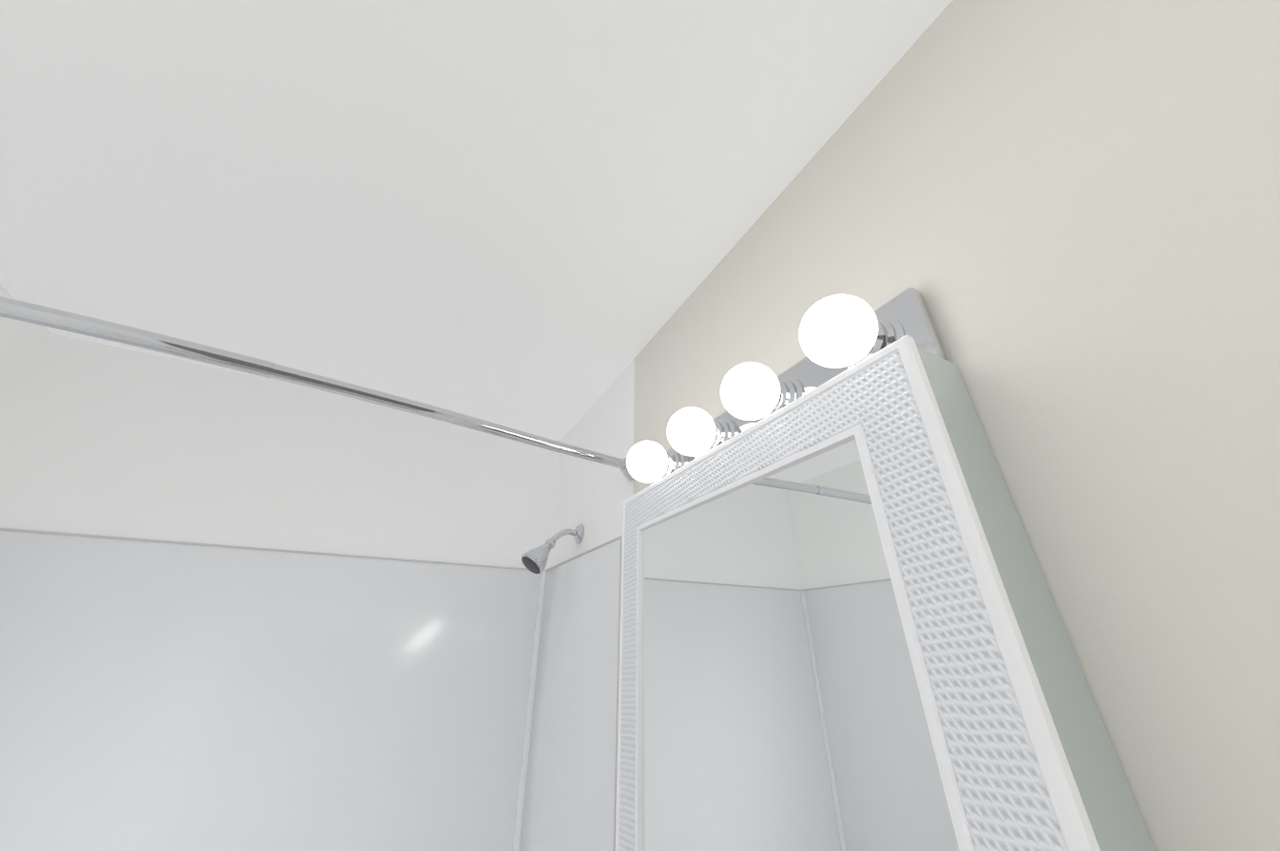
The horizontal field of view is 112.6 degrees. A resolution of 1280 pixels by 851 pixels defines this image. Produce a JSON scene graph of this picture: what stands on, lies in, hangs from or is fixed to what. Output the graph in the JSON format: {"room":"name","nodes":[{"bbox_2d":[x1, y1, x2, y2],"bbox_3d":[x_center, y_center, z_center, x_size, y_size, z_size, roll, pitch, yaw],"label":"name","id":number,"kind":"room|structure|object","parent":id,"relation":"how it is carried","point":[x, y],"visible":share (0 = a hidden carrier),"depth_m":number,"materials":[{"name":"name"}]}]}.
{"room":"bathroom","nodes":[
{"label":"bathroom","id":0,"kind":"room"},
{"bbox_2d":[0,285,51,398],"bbox_3d":[-1.028,0.271,-0.449,0.100,2.420,2.892,14,-30,-25],"label":"wall","id":1,"kind":"structure","parent":0,"point":[21,343],"depth_m":1.09,"materials":[{"name":"white paint"}]},
{"bbox_2d":[0,296,634,480],"bbox_3d":[-0.629,-0.076,0.756,1.467,0.071,0.099,16,-31,-28],"label":"curtain rod","id":2,"kind":"object","parent":1,"relation":"attached to","point":[46,316],"visible":0.88,"depth_m":0.70,"materials":[{"name":"silver metal"}]},
{"bbox_2d":[0,333,560,570],"bbox_3d":[-1.003,1.002,0.974,1.465,2.420,0.100,14,-30,-25],"label":"wall","id":3,"kind":"structure","parent":0,"point":[99,439],"depth_m":1.27,"materials":[{"name":"white paint"}]},
{"bbox_2d":[0,0,952,440],"bbox_3d":[-0.337,-0.678,0.457,1.665,0.100,2.892,14,-30,-25],"label":"ceiling","id":4,"kind":"structure","parent":0,"point":[536,217],"depth_m":0.77,"materials":[{"name":"white paint"}]},
{"bbox_2d":[548,0,1279,850],"bbox_3d":[0.349,0.613,0.212,0.100,2.420,2.892,14,-30,-25],"label":"wall","id":5,"kind":"structure","parent":0,"point":[1061,217],"depth_m":0.36,"materials":[{"name":"white paint"}]},
{"bbox_2d":[521,524,583,573],"bbox_3d":[-0.263,0.365,1.286,0.175,0.160,0.079,14,-30,-25],"label":"shower head","id":6,"kind":"object","parent":5,"relation":"attached to","point":[534,561],"visible":1,"depth_m":1.25},
{"bbox_2d":[626,287,946,482],"bbox_3d":[0.142,-0.013,0.690,0.130,0.104,0.585,14,-30,-25],"label":"vanity light bar","id":7,"kind":"object","parent":5,"relation":"attached to","point":[839,334],"visible":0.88,"depth_m":0.58,"materials":[{"name":"white glass"}]},
{"bbox_2d":[614,334,1156,850],"bbox_3d":[0.150,0.377,0.513,0.094,0.745,0.627,14,-30,-25],"label":"medicine cabinet","id":8,"kind":"object","parent":5,"relation":"attached to","point":[841,625],"visible":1,"depth_m":0.41,"materials":[{"name":"white glass"}]},
{"bbox_3d":[-0.341,1.563,-0.694,1.665,0.100,2.892,14,-30,-25],"label":"floor","id":9,"kind":"structure","parent":0,"visible":0},
{"bbox_2d":[0,527,621,850],"bbox_3d":[-0.810,1.070,0.536,1.457,1.895,0.708,14,-30,-25],"label":"shower surround","id":10,"kind":"object","parent":9,"relation":"on","point":[162,696],"visible":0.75,"depth_m":1.07,"materials":[{"name":"white plastic"}]}
]}

